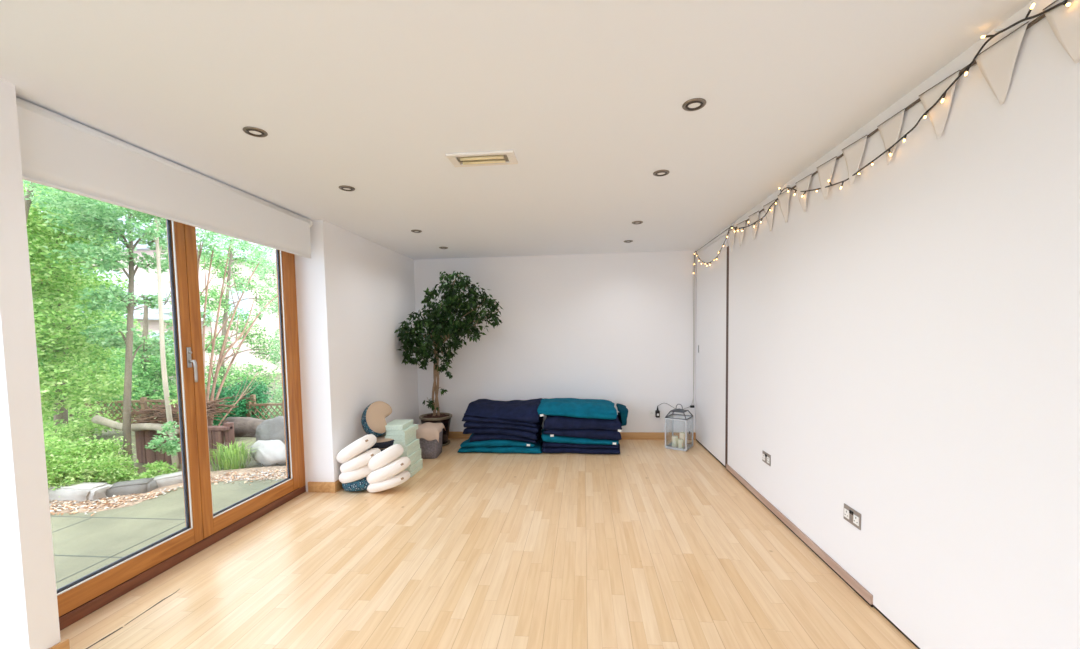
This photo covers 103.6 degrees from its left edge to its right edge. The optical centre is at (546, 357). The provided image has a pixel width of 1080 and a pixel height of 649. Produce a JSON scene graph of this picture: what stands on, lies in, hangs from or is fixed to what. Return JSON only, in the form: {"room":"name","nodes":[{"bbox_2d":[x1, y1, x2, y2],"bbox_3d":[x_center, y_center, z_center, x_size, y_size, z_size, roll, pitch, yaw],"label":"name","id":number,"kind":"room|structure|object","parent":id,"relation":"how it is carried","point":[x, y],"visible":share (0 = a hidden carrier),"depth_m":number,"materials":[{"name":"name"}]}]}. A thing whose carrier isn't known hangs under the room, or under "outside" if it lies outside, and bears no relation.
{"room":"exercise studio","nodes":[
{"label":"exercise studio","id":0,"kind":"room"},
{"bbox_2d":[0,79,418,648],"bbox_3d":[-2.269,0.098,2.134,0.422,2.400,7.238,-1,3,5],"label":"wall","id":1,"kind":"structure","parent":0,"point":[354,292],"depth_m":3.69,"materials":[{"name":"white paint"}]},
{"bbox_2d":[49,639,69,648],"bbox_3d":[-2.067,1.264,1.766,0.018,0.105,0.136,-1,3,5],"label":"baseboard","id":2,"kind":"object","parent":1,"relation":"attached to","point":[64,644],"visible":1,"depth_m":1.81,"materials":[{"name":"brown wood"}]},
{"bbox_2d":[57,219,202,616],"bbox_3d":[-2.319,0.135,2.290,0.110,2.310,0.904,-1,3,5],"label":"door","id":3,"kind":"structure","parent":1,"relation":"in","point":[76,593],"depth_m":2.66,"materials":[{"name":"brown wood"}]},
{"bbox_2d":[16,97,312,258],"bbox_3d":[-2.115,-0.964,2.678,0.076,0.346,1.946,-1,3,5],"label":"roller blind","id":4,"kind":"object","parent":1,"relation":"attached to","point":[57,151],"visible":0.96,"depth_m":2.22,"materials":[{"name":"white fabric"}]},
{"bbox_2d":[59,486,305,630],"bbox_3d":[-2.312,1.227,2.841,0.122,0.068,1.997,-1,3,5],"label":"trim","id":5,"kind":"structure","parent":1,"relation":"attached to","point":[87,608],"depth_m":2.53,"materials":[{"name":"brown wood"}]},
{"bbox_2d":[184,224,298,538],"bbox_3d":[-2.263,0.049,3.216,0.060,2.242,0.949,-1,3,5],"label":"door","id":6,"kind":"structure","parent":1,"relation":"in","point":[212,523],"depth_m":3.06,"materials":[{"name":"brown wood"}]},
{"bbox_2d":[288,253,305,494],"bbox_3d":[-2.316,0.093,2.777,0.090,2.340,1.997,-1,3,5],"label":"trim","id":7,"kind":"structure","parent":1,"relation":"attached to","point":[291,257],"depth_m":3.73,"materials":[{"name":"brown wood"}]},
{"bbox_2d":[308,479,342,492],"bbox_3d":[-1.922,1.101,4.784,0.258,0.093,1.984,-1,3,5],"label":"baseboard","id":8,"kind":"structure","parent":1,"relation":"attached to","point":[325,487],"depth_m":3.80,"materials":[{"name":"brown wood"}]},
{"bbox_2d":[222,417,269,436],"bbox_3d":[-3.321,0.949,5.675,1.865,0.348,0.280,-1,3,2],"label":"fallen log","id":9,"kind":"object","parent":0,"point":[243,426],"visible":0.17,"depth_m":5.59,"materials":[{"name":"brown wood"}]},
{"bbox_2d":[60,439,917,648],"bbox_3d":[-0.359,1.324,2.036,4.216,0.100,7.438,-1,3,5],"label":"floor","id":10,"kind":"structure","parent":0,"point":[647,545],"depth_m":2.48,"materials":[{"name":"brown wood"}]},
{"bbox_2d":[86,500,320,648],"bbox_3d":[-1.998,1.263,2.710,0.028,0.001,2.100,-1,3,5],"label":"trim","id":11,"kind":"structure","parent":10,"relation":"on","point":[320,500],"depth_m":2.15,"materials":[{"name":"brown"}]},
{"bbox_2d":[342,477,368,491],"bbox_3d":[-1.683,1.129,3.859,0.341,0.135,0.243,-1,3,5],"label":"cushion","id":12,"kind":"object","parent":10,"relation":"on","point":[362,484],"visible":0.44,"depth_m":3.75,"materials":[{"name":"blue fabric"}]},
{"bbox_2d":[339,465,371,482],"bbox_3d":[-1.705,1.038,3.850,0.346,0.185,0.261,-1,3,5],"label":"cushion","id":13,"kind":"object","parent":12,"relation":"on","point":[363,472],"visible":0.54,"depth_m":3.74,"materials":[{"name":"white fabric"}]},
{"bbox_2d":[340,448,380,472],"bbox_3d":[-1.687,0.936,3.843,0.358,0.218,0.261,-1,3,5],"label":"cushion","id":14,"kind":"object","parent":13,"relation":"on","point":[361,460],"visible":0.73,"depth_m":3.74,"materials":[{"name":"white fabric"}]},
{"bbox_2d":[336,434,376,462],"bbox_3d":[-1.724,0.824,3.840,0.347,0.257,0.261,-1,3,5],"label":"cushion","id":15,"kind":"object","parent":14,"relation":"on","point":[366,442],"visible":0.98,"depth_m":3.74,"materials":[{"name":"white fabric"}]},
{"bbox_2d":[367,471,409,492],"bbox_3d":[-1.431,1.117,3.825,0.387,0.168,0.261,-1,3,5],"label":"cushion","id":16,"kind":"object","parent":10,"relation":"on","point":[403,476],"visible":0.72,"depth_m":3.72,"materials":[{"name":"white fabric"}]},
{"bbox_2d":[366,456,410,483],"bbox_3d":[-1.427,1.017,3.819,0.390,0.236,0.261,-1,3,5],"label":"cushion","id":17,"kind":"object","parent":16,"relation":"on","point":[395,467],"visible":0.91,"depth_m":3.72,"materials":[{"name":"white fabric"}]},
{"bbox_2d":[367,444,403,470],"bbox_3d":[-1.458,0.900,3.830,0.314,0.227,0.261,-1,3,5],"label":"cushion","id":18,"kind":"object","parent":17,"relation":"on","point":[393,452],"visible":0.92,"depth_m":3.73,"materials":[{"name":"white fabric"}]},
{"bbox_2d":[410,463,422,476],"bbox_3d":[-1.411,1.139,4.326,0.204,0.050,0.305,-1,3,4],"label":"block","id":19,"kind":"object","parent":10,"relation":"on","point":[412,473],"visible":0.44,"depth_m":4.29,"materials":[{"name":"green plastic"}]},
{"bbox_2d":[404,458,422,471],"bbox_3d":[-1.417,1.088,4.329,0.204,0.050,0.305,-1,3,6],"label":"block","id":20,"kind":"object","parent":19,"relation":"on","point":[420,461],"visible":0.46,"depth_m":4.26,"materials":[{"name":"green plastic"}]},
{"bbox_2d":[408,454,420,466],"bbox_3d":[-1.426,1.037,4.337,0.204,0.050,0.305,-1,3,3],"label":"block","id":21,"kind":"object","parent":20,"relation":"on","point":[418,457],"visible":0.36,"depth_m":4.31,"materials":[{"name":"green plastic"}]},
{"bbox_2d":[398,448,420,459],"bbox_3d":[-1.431,0.986,4.339,0.204,0.050,0.305,-1,3,5],"label":"block","id":22,"kind":"object","parent":21,"relation":"on","point":[413,455],"visible":0.34,"depth_m":4.30,"materials":[{"name":"green plastic"}]},
{"bbox_2d":[401,444,419,455],"bbox_3d":[-1.448,0.936,4.338,0.204,0.050,0.305,-1,3,7],"label":"block","id":23,"kind":"object","parent":22,"relation":"on","point":[405,453],"visible":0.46,"depth_m":4.27,"materials":[{"name":"green plastic"}]},
{"bbox_2d":[402,439,418,450],"bbox_3d":[-1.452,0.885,4.340,0.204,0.050,0.305,-1,3,5],"label":"block","id":24,"kind":"object","parent":23,"relation":"on","point":[415,442],"visible":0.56,"depth_m":4.28,"materials":[{"name":"green plastic"}]},
{"bbox_2d":[393,434,415,445],"bbox_3d":[-1.481,0.835,4.335,0.204,0.050,0.305,-1,3,3],"label":"block","id":25,"kind":"object","parent":24,"relation":"on","point":[402,443],"visible":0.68,"depth_m":4.21,"materials":[{"name":"green plastic"}]},
{"bbox_2d":[385,430,415,440],"bbox_3d":[-1.482,0.784,4.337,0.204,0.050,0.305,-1,3,4],"label":"block","id":26,"kind":"object","parent":25,"relation":"on","point":[396,438],"visible":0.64,"depth_m":4.19,"materials":[{"name":"green plastic"}]},
{"bbox_2d":[386,424,417,435],"bbox_3d":[-1.470,0.732,4.343,0.204,0.050,0.305,0,3,8],"label":"block","id":27,"kind":"object","parent":26,"relation":"on","point":[413,427],"visible":0.74,"depth_m":4.20,"materials":[{"name":"green plastic"}]},
{"bbox_2d":[385,419,412,430],"bbox_3d":[-1.511,0.682,4.339,0.204,0.050,0.305,-1,3,2],"label":"block","id":28,"kind":"object","parent":27,"relation":"on","point":[402,424],"visible":1,"depth_m":4.26,"materials":[{"name":"green plastic"}]},
{"bbox_2d":[416,422,445,458],"bbox_3d":[-1.361,0.947,4.919,0.324,0.367,0.378,-1,3,-1],"label":"storage basket","id":29,"kind":"object","parent":10,"relation":"on","point":[429,434],"visible":0.85,"depth_m":4.77,"materials":[{"name":"grey fabric"}]},
{"bbox_2d":[394,271,502,445],"bbox_3d":[-1.143,0.042,5.187,1.272,2.134,0.718,-1,3,5],"label":"fig tree","id":30,"kind":"object","parent":10,"relation":"on","point":[454,300],"visible":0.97,"depth_m":5.09,"materials":[{"name":"green plant"}]},
{"bbox_2d":[458,434,542,453],"bbox_3d":[-0.522,1.057,5.250,1.003,0.077,0.675,-1,3,5],"label":"folded blanket","id":31,"kind":"object","parent":10,"relation":"on","point":[537,449],"visible":0.52,"depth_m":4.95,"materials":[{"name":"teal fabric"}]},
{"bbox_2d":[460,434,534,446],"bbox_3d":[-0.546,0.986,5.267,0.884,0.098,0.665,-1,3,5],"label":"folded blanket","id":32,"kind":"object","parent":31,"relation":"on","point":[486,443],"visible":0.5,"depth_m":4.97,"materials":[{"name":"teal fabric"}]},
{"bbox_2d":[470,434,540,442],"bbox_3d":[-0.482,0.929,5.263,0.830,0.113,0.637,-1,3,5],"label":"folded blanket","id":33,"kind":"object","parent":32,"relation":"on","point":[475,437],"visible":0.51,"depth_m":4.98,"materials":[{"name":"blue fabric"}]},
{"bbox_2d":[463,427,541,439],"bbox_3d":[-0.519,0.867,5.257,0.912,0.141,0.657,-1,3,5],"label":"folded blanket","id":34,"kind":"object","parent":33,"relation":"on","point":[478,430],"visible":0.57,"depth_m":4.96,"materials":[{"name":"blue fabric"}]},
{"bbox_2d":[463,419,542,431],"bbox_3d":[-0.505,0.791,5.251,0.901,0.133,0.650,-1,3,5],"label":"folded blanket","id":35,"kind":"object","parent":34,"relation":"on","point":[466,424],"visible":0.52,"depth_m":4.95,"materials":[{"name":"blue fabric"}]},
{"bbox_2d":[462,415,543,426],"bbox_3d":[-0.519,0.724,5.246,0.919,0.134,0.669,-1,3,5],"label":"folded blanket","id":36,"kind":"object","parent":35,"relation":"on","point":[466,418],"visible":0.41,"depth_m":4.94,"materials":[{"name":"blue fabric"}]},
{"bbox_2d":[464,398,542,422],"bbox_3d":[-0.499,0.642,5.226,0.913,0.207,0.656,-1,3,5],"label":"folded blanket","id":37,"kind":"object","parent":36,"relation":"on","point":[514,410],"visible":0.98,"depth_m":5.00,"materials":[{"name":"blue fabric"}]},
{"bbox_2d":[542,447,619,453],"bbox_3d":[0.422,1.046,5.170,0.926,0.078,0.666,-1,3,5],"label":"folded blanket","id":38,"kind":"object","parent":10,"relation":"on","point":[545,449],"visible":0.38,"depth_m":4.87,"materials":[{"name":"blue fabric"}]},
{"bbox_2d":[542,441,619,448],"bbox_3d":[0.419,0.985,5.176,0.922,0.079,0.659,-1,3,5],"label":"folded blanket","id":39,"kind":"object","parent":38,"relation":"on","point":[544,444],"visible":0.41,"depth_m":4.88,"materials":[{"name":"blue fabric"}]},
{"bbox_2d":[542,428,618,444],"bbox_3d":[0.412,0.917,5.160,0.923,0.124,0.659,-1,3,5],"label":"folded blanket","id":40,"kind":"object","parent":39,"relation":"on","point":[545,437],"visible":0.44,"depth_m":4.87,"materials":[{"name":"teal fabric"}]},
{"bbox_2d":[543,429,621,439],"bbox_3d":[0.434,0.864,5.161,0.899,0.138,0.662,-1,3,5],"label":"folded blanket","id":41,"kind":"object","parent":40,"relation":"on","point":[580,433],"visible":0.54,"depth_m":4.86,"materials":[{"name":"blue fabric"}]},
{"bbox_2d":[543,415,621,431],"bbox_3d":[0.437,0.732,5.128,0.902,0.178,0.620,-1,3,5],"label":"folded blanket","id":42,"kind":"object","parent":41,"relation":"on","point":[551,422],"visible":0.62,"depth_m":4.84,"materials":[{"name":"blue fabric"}]},
{"bbox_2d":[537,398,616,419],"bbox_3d":[0.369,0.598,5.079,0.908,0.179,0.575,-1,3,5],"label":"folded blanket","id":43,"kind":"object","parent":42,"relation":"on","point":[569,407],"visible":1,"depth_m":4.87,"materials":[{"name":"teal fabric"}]},
{"bbox_2d":[616,403,627,425],"bbox_3d":[0.929,0.684,5.169,0.124,0.222,0.391,-1,3,5],"label":"folded blanket","id":44,"kind":"object","parent":42,"relation":"on","point":[623,411],"visible":0.98,"depth_m":5.01,"materials":[{"name":"teal fabric"}]},
{"bbox_2d":[665,404,693,450],"bbox_3d":[1.588,0.811,5.079,0.260,0.527,0.260,1,4,36],"label":"glass lantern","id":45,"kind":"object","parent":10,"relation":"on","point":[669,446],"visible":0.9,"depth_m":5.04,"materials":[{"name":"silver metal"}]},
{"bbox_2d":[672,435,677,446],"bbox_3d":[1.543,0.994,5.100,0.072,0.136,0.072,-1,3,5],"label":"pillar candle","id":46,"kind":"object","parent":45,"relation":"in","point":[674,438],"visible":0.98,"depth_m":5.07,"materials":[{"name":"beige wax"}]},
{"bbox_2d":[678,439,683,448],"bbox_3d":[1.591,1.007,5.029,0.068,0.116,0.068,-1,3,5],"label":"pillar candle","id":47,"kind":"object","parent":45,"relation":"in","point":[680,441],"visible":0.98,"depth_m":5.00,"materials":[{"name":"beige wax"}]},
{"bbox_3d":[-1.598,1.096,4.306,0.430,0.140,0.261,-4,3,1],"label":"cushion","id":48,"kind":"object","parent":10,"relation":"on","visible":0},
{"bbox_3d":[-1.607,0.956,4.299,0.430,0.132,0.261,-4,3,8],"label":"cushion","id":49,"kind":"object","parent":48,"relation":"on","visible":0},
{"bbox_2d":[371,432,393,448],"bbox_3d":[-1.614,0.825,4.293,0.398,0.162,0.260,-1,3,5],"label":"cushion","id":50,"kind":"object","parent":49,"relation":"on","point":[382,442],"visible":0.27,"depth_m":4.18,"materials":[{"name":"grey fabric"}]},
{"bbox_2d":[361,401,391,436],"bbox_3d":[-1.688,0.610,4.255,0.253,0.343,0.330,1,4,29],"label":"cushion","id":51,"kind":"object","parent":50,"relation":"on","point":[373,417],"visible":0.95,"depth_m":4.16,"materials":[{"name":"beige fabric"}]},
{"bbox_2d":[0,0,1032,259],"bbox_3d":[-0.400,-1.182,1.898,4.216,0.120,7.438,-1,3,5],"label":"ceiling","id":52,"kind":"structure","parent":0,"point":[372,97],"depth_m":1.80,"materials":[{"name":"white paint"}]},
{"bbox_2d":[243,127,267,136],"bbox_3d":[-1.434,-1.111,2.094,0.103,0.010,0.103,-1,3,5],"label":"recessed light","id":53,"kind":"object","parent":52,"relation":"in","point":[253,131],"visible":1,"depth_m":2.09,"materials":[{"name":"silver metal"}]},
{"bbox_2d":[339,185,354,190],"bbox_3d":[-1.362,-1.157,2.905,0.103,0.010,0.103,-1,3,5],"label":"recessed light","id":54,"kind":"object","parent":52,"relation":"in","point":[343,187],"visible":1,"depth_m":2.90,"materials":[{"name":"grey metal"}]},
{"bbox_2d":[446,150,517,166],"bbox_3d":[-0.365,-1.143,2.451,0.384,0.020,0.168,-1,3,5],"label":"light fixture","id":55,"kind":"object","parent":52,"relation":"attached to","point":[508,157],"visible":1,"depth_m":2.42,"materials":[{"name":"white metal"}]},
{"bbox_2d":[460,155,503,160],"bbox_3d":[-0.368,-1.141,2.423,0.250,0.020,0.020,-1,3,5],"label":"lamp","id":56,"kind":"object","parent":55,"relation":"on","point":[490,157],"depth_m":2.42,"materials":[{"name":"beige"}]},
{"bbox_2d":[463,159,505,164],"bbox_3d":[-0.363,-1.144,2.479,0.250,0.020,0.020,-1,3,5],"label":"lamp","id":57,"kind":"object","parent":55,"relation":"on","point":[489,161],"depth_m":2.47,"materials":[{"name":"beige"}]},
{"bbox_2d":[653,170,669,175],"bbox_3d":[0.735,-1.181,2.719,0.103,0.010,0.103,-1,3,5],"label":"recessed light","id":58,"kind":"object","parent":52,"relation":"in","point":[658,172],"visible":1,"depth_m":2.71,"materials":[{"name":"grey metal"}]},
{"bbox_2d":[682,98,705,110],"bbox_3d":[0.664,-1.135,1.909,0.103,0.010,0.103,-1,3,5],"label":"recessed light","id":59,"kind":"object","parent":52,"relation":"in","point":[694,104],"visible":1,"depth_m":1.90,"materials":[{"name":"grey metal"}]},
{"bbox_2d":[414,250,695,432],"bbox_3d":[-0.058,-0.131,5.626,4.216,2.400,0.120,-1,3,5],"label":"wall","id":60,"kind":"structure","parent":0,"point":[616,328],"depth_m":5.51,"materials":[{"name":"white paint"}]},
{"bbox_2d":[448,432,695,439],"bbox_3d":[0.095,1.023,5.609,3.652,0.093,0.018,-1,3,5],"label":"baseboard","id":61,"kind":"structure","parent":60,"relation":"attached to","point":[452,435],"depth_m":5.50,"materials":[{"name":"brown wood"}]},
{"bbox_2d":[684,306,693,408],"label":"string lights","id":62,"kind":"object","parent":60,"relation":"attached to","point":[691,406],"depth_m":5.36,"materials":[{"name":"black plastic"}]},
{"bbox_2d":[696,0,1079,648],"bbox_3d":[1.645,0.053,1.788,0.132,2.400,7.238,-1,3,5],"label":"wall","id":63,"kind":"structure","parent":0,"point":[904,347],"depth_m":1.70,"materials":[{"name":"white paint"}]},
{"bbox_2d":[696,234,728,464],"bbox_3d":[1.863,-0.096,4.815,0.044,2.326,1.145,-1,3,5],"label":"door","id":64,"kind":"structure","parent":63,"relation":"in","point":[710,279],"depth_m":4.72,"materials":[{"name":"white paint"}]},
{"bbox_2d":[725,246,728,467],"bbox_3d":[1.832,0.011,4.217,0.075,2.210,0.065,-1,3,5],"label":"trim","id":65,"kind":"structure","parent":63,"relation":"attached to","point":[727,279],"depth_m":4.22,"materials":[{"name":"brown"}]},
{"bbox_2d":[693,198,777,287],"label":"string lights","id":66,"kind":"object","parent":63,"relation":"attached to","point":[777,198],"depth_m":4.23,"materials":[{"name":"black plastic"}]},
{"bbox_2d":[762,451,770,465],"bbox_3d":[1.719,0.783,3.324,0.011,0.086,0.142,-1,3,5],"label":"wall socket","id":67,"kind":"object","parent":63,"relation":"attached to","point":[766,457],"visible":1,"depth_m":3.32,"materials":[{"name":"grey metal"}]},
{"bbox_2d":[726,464,872,606],"bbox_3d":[1.710,1.141,3.177,0.012,0.048,2.147,-1,3,5],"label":"baseboard","id":68,"kind":"structure","parent":63,"relation":"attached to","point":[835,566],"depth_m":2.66,"materials":[{"name":"brown wood"}]},
{"bbox_2d":[779,185,820,196],"label":"string lights","id":69,"kind":"object","parent":63,"relation":"attached to","point":[785,185],"depth_m":2.76,"materials":[{"name":"yellow plastic"}]},
{"bbox_2d":[844,503,860,529],"bbox_3d":[1.626,0.843,2.264,0.011,0.086,0.142,-1,3,5],"label":"wall socket","id":70,"kind":"object","parent":63,"relation":"attached to","point":[852,516],"visible":1,"depth_m":2.25,"materials":[{"name":"grey metal"}]},
{"bbox_2d":[844,508,848,518],"bbox_3d":[1.628,0.844,2.304,0.003,0.046,0.044,-1,3,5],"label":"outlet","id":71,"kind":"object","parent":70,"relation":"attached to","point":[846,510],"depth_m":2.30,"materials":[{"name":"white plastic"}]},
{"bbox_2d":[853,514,858,525],"bbox_3d":[1.621,0.849,2.224,0.003,0.046,0.044,-1,3,5],"label":"outlet","id":72,"kind":"object","parent":70,"relation":"attached to","point":[855,516],"depth_m":2.22,"materials":[{"name":"white plastic"}]},
{"bbox_2d":[873,605,919,648],"bbox_3d":[1.599,1.279,1.249,0.096,0.013,6.021,-1,3,5],"label":"trim","id":73,"kind":"structure","parent":63,"relation":"attached to","point":[879,611],"depth_m":1.96,"materials":[{"name":"black"}]},
{"bbox_2d":[729,0,1079,251],"bbox_3d":[1.602,-1.014,2.416,0.038,0.213,3.400,-1,3,5],"label":"bunting","id":74,"kind":"object","parent":63,"relation":"attached to","point":[996,63],"visible":0.98,"depth_m":1.64,"materials":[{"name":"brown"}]},
{"bbox_2d":[852,0,1070,175],"label":"string lights","id":75,"kind":"object","parent":63,"relation":"attached to","point":[1001,30],"depth_m":1.50,"materials":[{"name":"black plastic"}]},
{"label":"outside","id":76,"kind":"structure","parent":0,"visible":0},
{"bbox_2d":[23,180,274,259],"bbox_3d":[-4.505,-0.838,5.370,2.003,3.749,4.302,-1,3,5],"label":"tree","id":77,"kind":"object","parent":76,"point":[31,189],"visible":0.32,"depth_m":4.45,"materials":[{"name":"green plant"}]},
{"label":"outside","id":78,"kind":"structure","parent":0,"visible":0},
{"bbox_2d":[41,373,285,475],"bbox_3d":[-13.829,1.233,10.334,24.000,0.157,34.000,-1,3,5],"label":"ground","id":79,"kind":"structure","parent":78,"point":[107,435],"depth_m":6.85,"materials":[{"name":"brown soil"}]},
{"bbox_2d":[23,181,139,443],"bbox_3d":[-5.976,-0.603,5.274,1.341,3.962,2.449,-2,3,-21],"label":"tree","id":80,"kind":"object","parent":79,"relation":"on","point":[62,339],"visible":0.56,"depth_m":4.90,"materials":[{"name":"green plant"}]},
{"bbox_2d":[48,482,114,501],"bbox_3d":[-4.622,1.327,4.122,0.843,0.210,0.214,-1,3,7],"label":"edging stone","id":81,"kind":"object","parent":79,"relation":"on","point":[85,491],"visible":0.38,"depth_m":4.01,"materials":[{"name":"grey stone"}]},
{"bbox_2d":[42,394,134,437],"bbox_3d":[-7.445,1.175,7.653,2.971,1.928,4.315,-1,3,5],"label":"shrub","id":82,"kind":"object","parent":79,"relation":"on","point":[72,411],"visible":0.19,"depth_m":6.66,"materials":[{"name":"green plant"}]},
{"bbox_2d":[43,417,138,489],"bbox_3d":[-5.157,1.057,4.552,1.599,0.805,1.096,2,4,42],"label":"shrub","id":83,"kind":"object","parent":79,"relation":"on","point":[103,465],"visible":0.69,"depth_m":4.37,"materials":[{"name":"green plant"}]},
{"bbox_2d":[32,211,149,420],"bbox_3d":[-7.942,-0.716,6.804,1.894,4.184,2.844,-2,3,-11],"label":"tree","id":84,"kind":"object","parent":79,"relation":"on","point":[119,317],"visible":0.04,"depth_m":7.45,"materials":[{"name":"green plant"}]},
{"bbox_2d":[31,186,173,470],"bbox_3d":[-5.015,-0.422,5.098,1.010,3.740,1.322,0,3,14],"label":"tree","id":85,"kind":"object","parent":79,"relation":"on","point":[102,224],"visible":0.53,"depth_m":4.97,"materials":[{"name":"green plant"}]},
{"bbox_2d":[51,286,201,414],"bbox_3d":[-10.605,-0.206,10.857,3.202,4.398,4.375,-4,4,-42],"label":"tree","id":86,"kind":"object","parent":79,"relation":"on","point":[168,297],"visible":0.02,"depth_m":11.13,"materials":[{"name":"green plant"}]},
{"bbox_2d":[108,479,155,496],"bbox_3d":[-4.130,1.335,4.238,0.391,0.197,0.212,-2,3,-21],"label":"edging stone","id":87,"kind":"object","parent":79,"relation":"on","point":[137,486],"visible":0.56,"depth_m":4.18,"materials":[{"name":"grey stone"}]},
{"bbox_2d":[95,305,176,411],"bbox_3d":[-9.237,0.051,9.763,2.178,2.765,3.009,-4,4,-44],"label":"tree","id":88,"kind":"object","parent":79,"relation":"on","point":[150,383],"visible":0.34,"depth_m":9.46,"materials":[{"name":"green plant"}]},
{"bbox_2d":[65,268,221,390],"bbox_3d":[-13.590,-0.425,13.135,5.220,4.600,3.200,-1,3,5],"label":"house","id":89,"kind":"structure","parent":79,"relation":"on","point":[146,283],"depth_m":13.15,"materials":[{"name":"beige paint"}]},
{"bbox_2d":[125,216,179,468],"bbox_3d":[-4.477,-0.794,4.991,0.427,4.303,0.731,-1,3,-9],"label":"tree","id":90,"kind":"object","parent":79,"relation":"on","point":[153,230],"visible":0.38,"depth_m":4.95,"materials":[{"name":"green plant"}]},
{"bbox_2d":[130,460,177,479],"bbox_3d":[-4.098,1.249,4.484,0.422,0.301,0.425,-1,3,5],"label":"shrub","id":91,"kind":"object","parent":79,"relation":"on","point":[157,466],"visible":0.45,"depth_m":4.50,"materials":[{"name":"green plant"}]},
{"bbox_2d":[144,421,180,470],"bbox_3d":[-4.143,1.026,4.634,0.328,0.632,0.392,-1,3,5],"label":"shrub","id":92,"kind":"object","parent":79,"relation":"on","point":[172,446],"visible":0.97,"depth_m":4.64,"materials":[{"name":"green plant"}]},
{"bbox_2d":[148,471,182,487],"bbox_3d":[-3.966,1.320,4.468,0.193,0.192,0.316,2,4,43],"label":"edging stone","id":93,"kind":"object","parent":79,"relation":"on","point":[173,478],"visible":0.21,"depth_m":4.41,"materials":[{"name":"grey stone"}]},
{"bbox_2d":[50,479,283,589],"bbox_3d":[-5.858,1.701,-0.274,6.340,0.180,10.240,-1,3,5],"label":"patio","id":94,"kind":"structure","parent":79,"relation":"on","point":[92,536],"depth_m":3.43,"materials":[{"name":"grey stone"}]},
{"bbox_2d":[50,516,184,582],"bbox_3d":[-5.870,1.637,-0.746,6.200,0.002,9.106,-1,3,5],"label":"joint","id":95,"kind":"object","parent":94,"relation":"on","point":[50,516],"visible":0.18,"depth_m":3.22,"materials":[{"name":"grey"}]},
{"bbox_2d":[49,466,286,512],"bbox_3d":[-5.397,1.448,4.164,6.544,0.182,1.167,-1,3,-7],"label":"gravel strip","id":96,"kind":"object","parent":79,"relation":"on","point":[264,469],"visible":0.22,"depth_m":4.26,"materials":[{"name":"beige gravel"}]},
{"bbox_2d":[49,468,286,515],"bbox_3d":[-4.248,1.335,4.118,4.015,0.031,1.116,-2,3,-14],"label":"leaf litter","id":97,"kind":"object","parent":96,"relation":"on","point":[225,478],"visible":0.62,"depth_m":4.06,"materials":[{"name":"beige gravel"}]},
{"bbox_2d":[84,394,256,437],"bbox_3d":[-6.283,1.018,7.145,2.691,0.740,0.060,-1,3,-4],"label":"lattice fence","id":98,"kind":"object","parent":79,"relation":"on","point":[253,397],"visible":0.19,"depth_m":7.08,"materials":[{"name":"brown wood"}]},
{"bbox_2d":[69,207,281,381],"bbox_3d":[-15.805,-2.276,20.113,7.620,7.600,10.100,-1,3,5],"label":"house","id":99,"kind":"structure","parent":79,"relation":"on","point":[269,321],"depth_m":17.50,"materials":[{"name":"beige paint"}]},
{"bbox_2d":[135,422,234,463],"bbox_3d":[-4.527,1.061,5.312,1.260,0.500,0.125,-1,3,5],"label":"wall","id":100,"kind":"structure","parent":79,"relation":"on","point":[216,434],"depth_m":5.29,"materials":[{"name":"brown wood"}]},
{"bbox_2d":[91,415,179,436],"bbox_3d":[-4.979,0.828,5.170,0.991,0.292,0.097,-1,3,-2],"label":"fallen log","id":101,"kind":"object","parent":100,"relation":"on","point":[97,419],"visible":0.7,"depth_m":5.14,"materials":[{"name":"beige wood"}]},
{"bbox_2d":[114,395,241,428],"bbox_3d":[-4.633,0.677,5.434,1.325,0.382,0.953,-1,3,5],"label":"pile","id":102,"kind":"object","parent":100,"relation":"on","point":[160,412],"visible":0.52,"depth_m":5.31,"materials":[{"name":"brown wood"}]},
{"bbox_2d":[168,230,277,425],"bbox_3d":[-4.619,-0.565,6.639,0.515,3.436,2.599,-1,3,0],"label":"shrub","id":103,"kind":"object","parent":79,"relation":"on","point":[224,346],"visible":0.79,"depth_m":6.00,"materials":[{"name":"green plant"}]},
{"bbox_2d":[209,439,258,470],"bbox_3d":[-3.719,1.158,5.056,0.682,0.288,0.710,-1,3,5],"label":"clump","id":104,"kind":"object","parent":79,"relation":"on","point":[232,460],"visible":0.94,"depth_m":4.99,"materials":[{"name":"green plant"}]},
{"bbox_2d":[198,238,280,391],"bbox_3d":[-7.891,-0.725,11.151,1.700,4.961,3.552,-2,3,-14],"label":"tree","id":105,"kind":"object","parent":79,"relation":"on","point":[225,302],"visible":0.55,"depth_m":11.00,"materials":[{"name":"green plant"}]},
{"bbox_2d":[205,376,275,425],"bbox_3d":[-5.223,0.846,7.257,1.076,1.026,1.235,1,4,31],"label":"shrub","id":106,"kind":"object","parent":79,"relation":"on","point":[256,389],"visible":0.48,"depth_m":7.16,"materials":[{"name":"green plant"}]},
{"bbox_2d":[246,401,283,420],"bbox_3d":[-4.119,1.020,7.207,1.786,0.620,0.061,-1,3,-5],"label":"lattice fence","id":107,"kind":"object","parent":79,"relation":"on","point":[250,405],"visible":0.21,"depth_m":7.14,"materials":[{"name":"brown wood"}]},
{"bbox_2d":[249,258,282,419],"bbox_3d":[-5.331,-0.078,8.711,0.862,3.832,1.484,0,3,14],"label":"tree","id":108,"kind":"object","parent":79,"relation":"on","point":[261,275],"visible":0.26,"depth_m":8.43,"materials":[{"name":"green plant"}]},
{"bbox_2d":[250,438,285,465],"bbox_3d":[-3.394,1.155,5.216,0.661,0.314,0.311,1,4,34],"label":"boulder","id":109,"kind":"object","parent":79,"relation":"on","point":[268,452],"visible":0.93,"depth_m":5.05,"materials":[{"name":"grey stone"}]},
{"bbox_2d":[256,417,284,444],"bbox_3d":[-3.460,0.989,5.527,0.548,0.454,0.410,-2,3,-12],"label":"boulder","id":110,"kind":"object","parent":79,"relation":"on","point":[273,430],"visible":0.37,"depth_m":5.38,"materials":[{"name":"grey stone"}]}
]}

